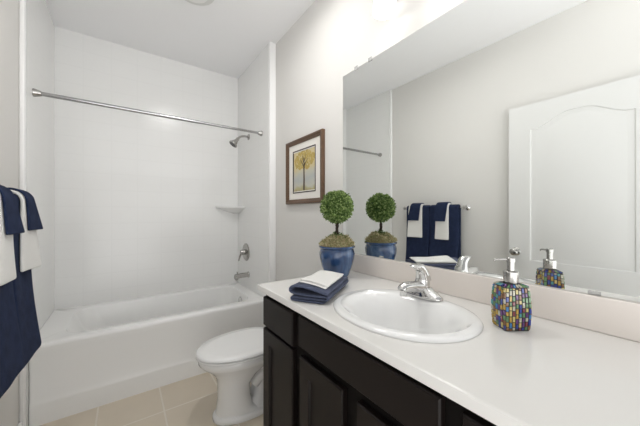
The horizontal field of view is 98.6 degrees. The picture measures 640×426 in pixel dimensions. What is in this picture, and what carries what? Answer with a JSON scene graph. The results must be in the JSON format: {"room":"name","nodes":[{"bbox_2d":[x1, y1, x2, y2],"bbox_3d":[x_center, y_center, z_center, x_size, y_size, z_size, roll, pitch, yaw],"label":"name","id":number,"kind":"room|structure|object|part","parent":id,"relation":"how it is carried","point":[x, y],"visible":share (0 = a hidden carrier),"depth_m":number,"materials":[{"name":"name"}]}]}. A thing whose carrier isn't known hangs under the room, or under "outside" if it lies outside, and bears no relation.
{"room":"bathroom","nodes":[
{"label":"bathroom","id":0,"kind":"room"},
{"bbox_2d":[0,0,54,425],"bbox_3d":[-1.243,-0.124,0.891,0.123,2.655,2.965,0,0,-36],"label":"wall","id":1,"kind":"structure","parent":0,"point":[40,28],"depth_m":1.65,"materials":[{"name":"paint"}]},
{"bbox_2d":[19,0,25,425],"bbox_3d":[-1.611,-0.124,1.491,0.023,2.655,0.030,0,0,-36],"label":"trim","id":2,"kind":"structure","parent":1,"relation":"attached to","point":[22,3],"depth_m":1.48,"materials":[{"name":"white paint"}]},
{"bbox_2d":[32,88,262,135],"bbox_3d":[-1.103,-0.712,2.039,1.439,0.048,0.048,0,0,-36],"label":"shower rod","id":3,"kind":"object","parent":1,"relation":"attached to","point":[35,93],"visible":1,"depth_m":1.88,"materials":[{"name":"silver metal"}]},
{"bbox_3d":[-1.258,-0.054,1.055,0.088,0.052,0.696,0,0,-36],"label":"towel bar","id":4,"kind":"object","parent":1,"relation":"attached to","visible":0},
{"bbox_2d":[0,280,24,397],"bbox_3d":[-1.141,0.267,0.965,0.098,0.702,0.289,0,0,-36],"label":"bath towel","id":5,"kind":"object","parent":4,"relation":"hanging from","point":[12,361],"visible":0.56,"depth_m":1.00,"materials":[{"name":"blue fabric"}]},
{"bbox_2d":[0,193,16,285],"bbox_3d":[-1.154,0.075,0.962,0.104,0.347,0.133,0,0,-36],"label":"hand towel","id":6,"kind":"object","parent":5,"relation":"on","point":[7,257],"visible":0.69,"depth_m":0.96,"materials":[{"name":"white fabric"}]},
{"bbox_2d":[0,185,24,234],"bbox_3d":[-1.157,-0.016,0.974,0.133,0.184,0.134,0,0,-36],"label":"washcloth","id":7,"kind":"object","parent":6,"relation":"on","point":[12,218],"visible":1,"depth_m":0.98,"materials":[{"name":"blue fabric"}]},
{"bbox_2d":[13,194,40,366],"bbox_3d":[-1.307,0.277,1.197,0.098,0.721,0.268,0,0,-36],"label":"bath towel","id":8,"kind":"object","parent":4,"relation":"hanging from","point":[23,284],"visible":0.34,"depth_m":1.18,"materials":[{"name":"blue fabric"}]},
{"bbox_2d":[11,190,41,271],"bbox_3d":[-1.319,0.074,1.206,0.119,0.346,0.161,0,0,-36],"label":"hand towel","id":9,"kind":"object","parent":8,"relation":"on","point":[30,257],"visible":0.53,"depth_m":1.19,"materials":[{"name":"white fabric"}]},
{"bbox_2d":[8,187,42,229],"bbox_3d":[-1.323,-0.017,1.208,0.135,0.183,0.135,0,0,-36],"label":"washcloth","id":10,"kind":"object","parent":9,"relation":"on","point":[34,222],"visible":0.82,"depth_m":1.21,"materials":[{"name":"blue fabric"}]},
{"bbox_2d":[55,26,237,309],"bbox_3d":[-1.485,-0.124,2.602,1.720,2.655,0.100,0,0,-36],"label":"wall","id":11,"kind":"structure","parent":0,"point":[137,195],"depth_m":2.45,"materials":[{"name":"tile"}]},
{"bbox_2d":[40,372,262,425],"bbox_3d":[-0.414,1.253,1.105,1.720,0.100,3.780,0,0,-36],"label":"floor","id":12,"kind":"structure","parent":0,"point":[191,401],"depth_m":1.70,"materials":[{"name":"tile"}]},
{"bbox_2d":[29,283,265,425],"bbox_3d":[-1.256,0.974,2.252,1.437,0.458,0.733,0,0,-36],"label":"bathtub","id":13,"kind":"object","parent":12,"relation":"on","point":[90,356],"visible":0.77,"depth_m":1.88,"materials":[{"name":"white ceramic"}]},
{"bbox_2d":[196,327,263,425],"bbox_3d":[-0.393,0.861,1.750,0.732,0.685,0.410,0,0,-36],"label":"toilet","id":14,"kind":"object","parent":12,"relation":"on","point":[235,358],"visible":0.42,"depth_m":1.58,"materials":[{"name":"white ceramic"}]},
{"bbox_3d":[-0.492,0.794,1.679,0.490,0.023,0.374,0,0,-36],"label":"lid","id":15,"kind":"part","parent":14,"relation":"part of","materials":[{"name":"white plastic"}]},
{"bbox_3d":[-0.488,1.014,1.682,0.478,0.379,0.356,0,0,-36],"label":"bowl","id":16,"kind":"part","parent":14,"relation":"part of","materials":[{"name":"white ceramic"}]},
{"bbox_2d":[263,295,496,425],"bbox_3d":[0.306,0.775,0.929,0.549,0.856,1.196,0,0,-36],"label":"vanity cabinet","id":17,"kind":"object","parent":12,"relation":"on","point":[313,376],"visible":0.55,"depth_m":0.84,"materials":[{"name":"black wood"}]},
{"bbox_3d":[-0.171,0.800,1.146,0.005,0.444,0.137,0,0,-36],"label":"door panel","id":18,"kind":"part","parent":17,"relation":"part of","materials":[{"name":"brown wood"}]},
{"bbox_3d":[-0.173,0.439,1.144,0.020,0.128,0.263,0,0,-36],"label":"drawer","id":19,"kind":"part","parent":17,"relation":"part of","materials":[{"name":"brown wood"}]},
{"bbox_3d":[-0.173,0.800,1.144,0.020,0.570,0.263,0,0,-36],"label":"door","id":20,"kind":"part","parent":17,"relation":"part of","materials":[{"name":"brown wood"}]},
{"bbox_3d":[0.004,0.799,0.901,0.005,0.446,0.113,0,0,-36],"label":"door panel","id":21,"kind":"part","parent":17,"relation":"part of","materials":[{"name":"brown wood"}]},
{"bbox_3d":[0.002,0.799,0.899,0.020,0.572,0.239,0,0,-36],"label":"door","id":22,"kind":"part","parent":17,"relation":"part of","materials":[{"name":"brown wood"}]},
{"bbox_3d":[0.175,0.799,0.658,0.020,0.572,0.237,0,0,-36],"label":"door","id":23,"kind":"part","parent":17,"relation":"part of","materials":[{"name":"brown wood"}]},
{"bbox_2d":[257,270,639,425],"bbox_3d":[0.298,0.335,0.927,0.567,0.025,1.217,0,0,-36],"label":"countertop","id":24,"kind":"structure","parent":17,"relation":"on","point":[552,373],"depth_m":0.59,"materials":[{"name":"stone"}]},
{"bbox_2d":[289,276,348,303],"bbox_3d":[0.006,0.292,1.122,0.156,0.061,0.295,0,0,20],"label":"folded towel","id":25,"kind":"object","parent":24,"relation":"on","point":[302,292],"visible":0.66,"depth_m":1.00,"materials":[{"name":"blue fabric"}]},
{"bbox_2d":[300,270,343,288],"bbox_3d":[0.013,0.265,1.132,0.115,0.029,0.238,0,0,20],"label":"washcloth","id":26,"kind":"object","parent":25,"relation":"on","point":[323,279],"visible":1,"depth_m":1.09,"materials":[{"name":"white fabric"}]},
{"bbox_2d":[318,190,355,276],"bbox_3d":[0.083,0.100,1.418,0.196,0.445,0.193,0,0,-36],"label":"topiary","id":27,"kind":"object","parent":24,"relation":"on","point":[336,253],"visible":0.99,"depth_m":1.36,"materials":[{"name":"green plant"}]},
{"bbox_3d":[0.088,0.060,1.419,0.023,0.187,0.021,0,0,-36],"label":"stem","id":28,"kind":"part","parent":27,"relation":"part of","materials":[{"name":"black wood"}]},
{"bbox_2d":[333,289,483,342],"bbox_3d":[0.266,0.384,0.913,0.408,0.146,0.482,0,0,-36],"label":"sink","id":29,"kind":"object","parent":24,"relation":"in","point":[385,312],"visible":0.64,"depth_m":0.96,"materials":[{"name":"white ceramic"}]},
{"bbox_2d":[398,263,442,301],"bbox_3d":[0.344,0.249,1.006,0.163,0.122,0.160,0,0,-36],"label":"faucet","id":30,"kind":"object","parent":24,"relation":"on","point":[420,288],"visible":1,"depth_m":1.00,"materials":[{"name":"silver metal"}]},
{"bbox_3d":[0.335,0.271,0.999,0.138,0.054,0.052,0,0,-36],"label":"spout","id":31,"kind":"part","parent":30,"relation":"part of","materials":[{"name":"silver metal"}]},
{"bbox_3d":[0.370,0.219,1.024,0.100,0.062,0.052,0,0,-36],"label":"lever","id":32,"kind":"part","parent":30,"relation":"part of","materials":[{"name":"silver metal"}]},
{"bbox_3d":[0.385,0.292,1.035,0.058,0.036,0.160,0,0,-36],"label":"plate","id":33,"kind":"part","parent":30,"relation":"part of","materials":[{"name":"silver metal"}]},
{"bbox_2d":[491,257,531,330],"bbox_3d":[0.539,0.223,0.779,0.079,0.198,0.062,0,0,-3],"label":"soap dispenser","id":34,"kind":"object","parent":24,"relation":"on","point":[511,303],"visible":1,"depth_m":0.75,"materials":[{"name":"multicoloured glass"}]},
{"bbox_3d":[0.349,0.439,0.413,0.020,0.128,0.266,0,0,-36],"label":"drawer","id":35,"kind":"part","parent":17,"relation":"part of","materials":[{"name":"brown wood"}]},
{"bbox_2d":[45,0,314,78],"bbox_3d":[-0.622,-1.502,1.396,1.720,0.100,3.065,0,0,-36],"label":"ceiling","id":36,"kind":"structure","parent":0,"point":[224,37],"depth_m":2.12,"materials":[{"name":"white paint"}]},
{"bbox_2d":[185,0,213,5],"bbox_3d":[-0.809,-1.431,1.776,0.256,0.043,0.256,0,0,-36],"label":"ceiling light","id":37,"kind":"object","parent":36,"relation":"in","point":[195,2],"visible":1,"depth_m":1.85,"materials":[{"name":"white glass"}]},
{"bbox_2d":[238,43,268,296],"bbox_3d":[-0.639,-0.124,2.675,0.058,2.655,0.765,0,0,-36],"label":"wall","id":38,"kind":"structure","parent":0,"point":[253,84],"depth_m":2.60,"materials":[{"name":"tile"}]},
{"bbox_2d":[215,206,244,212],"bbox_3d":[-0.918,-0.036,2.814,0.235,0.075,0.215,0,0,-36],"label":"corner shelf","id":39,"kind":"object","parent":38,"relation":"attached to","point":[232,209],"visible":1,"depth_m":2.82,"materials":[{"name":"white plastic"}]},
{"bbox_3d":[-0.918,-0.063,2.814,0.235,0.022,0.215,0,0,-36],"label":"shelf","id":40,"kind":"part","parent":39,"relation":"part of","materials":[{"name":"white plastic"}]},
{"bbox_2d":[229,134,249,147],"bbox_3d":[-0.779,-0.706,2.658,0.190,0.153,0.084,0,0,-36],"label":"showerhead","id":41,"kind":"object","parent":38,"relation":"attached to","point":[234,142],"visible":1,"depth_m":2.63,"materials":[{"name":"silver metal"}]},
{"bbox_2d":[234,271,249,280],"bbox_3d":[-0.761,0.603,2.677,0.140,0.080,0.060,0,0,-36],"label":"tub spout","id":42,"kind":"object","parent":38,"relation":"attached to","point":[237,276],"visible":1,"depth_m":2.66,"materials":[{"name":"silver metal"}]},
{"bbox_2d":[238,243,249,260],"bbox_3d":[-0.771,0.388,2.743,0.079,0.176,0.176,0,0,-36],"label":"shower valve","id":43,"kind":"object","parent":38,"relation":"attached to","point":[245,251],"visible":1,"depth_m":2.73,"materials":[{"name":"silver metal"}]},
{"bbox_2d":[319,245,354,276],"bbox_3d":[0.087,0.243,1.418,0.188,0.158,0.188,0,0,-36],"label":"pot","id":44,"kind":"object","parent":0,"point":[334,258],"depth_m":1.35,"materials":[{"name":"blue ceramic"}]},
{"bbox_2d":[276,0,638,302],"bbox_3d":[0.066,-0.124,1.827,0.100,2.655,2.965,0,0,-36],"label":"wall","id":45,"kind":"structure","parent":0,"point":[330,38],"depth_m":1.85,"materials":[{"name":"white paint"}]},
{"bbox_2d":[269,42,275,281],"bbox_3d":[-0.407,-0.124,2.352,0.058,2.655,0.030,0,0,-36],"label":"trim","id":46,"kind":"structure","parent":45,"relation":"attached to","point":[272,46],"depth_m":2.34,"materials":[{"name":"white paint"}]},
{"bbox_2d":[286,128,324,204],"bbox_3d":[-0.121,-0.308,1.977,0.026,0.477,0.488,0,0,-36],"label":"framed picture","id":47,"kind":"object","parent":45,"relation":"attached to","point":[305,155],"visible":0.99,"depth_m":1.95,"materials":[{"name":"brown wood"}]},
{"bbox_2d":[294,147,314,191],"bbox_3d":[-0.113,-0.308,1.982,0.004,0.306,0.299,0,0,-36],"label":"artwork","id":48,"kind":"object","parent":47,"relation":"attached to","point":[304,157],"depth_m":1.97,"materials":[{"name":"paper"}]},
{"bbox_2d":[343,0,639,302],"bbox_3d":[0.508,-0.298,1.113,0.009,1.047,1.276,0,0,-36],"label":"wall mirror","id":49,"kind":"object","parent":45,"relation":"attached to","point":[493,129],"visible":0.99,"depth_m":0.93,"materials":[{"name":"clear glass"}]},
{"bbox_2d":[351,254,639,341],"bbox_3d":[0.521,0.274,1.086,0.019,0.096,1.217,0,0,-36],"label":"backsplash","id":50,"kind":"structure","parent":45,"relation":"attached to","point":[620,318],"depth_m":0.83,"materials":[{"name":"stone"}]},
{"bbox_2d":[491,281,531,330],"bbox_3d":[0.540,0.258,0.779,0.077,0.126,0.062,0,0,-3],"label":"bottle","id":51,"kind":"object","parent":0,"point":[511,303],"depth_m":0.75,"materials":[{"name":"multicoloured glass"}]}
]}

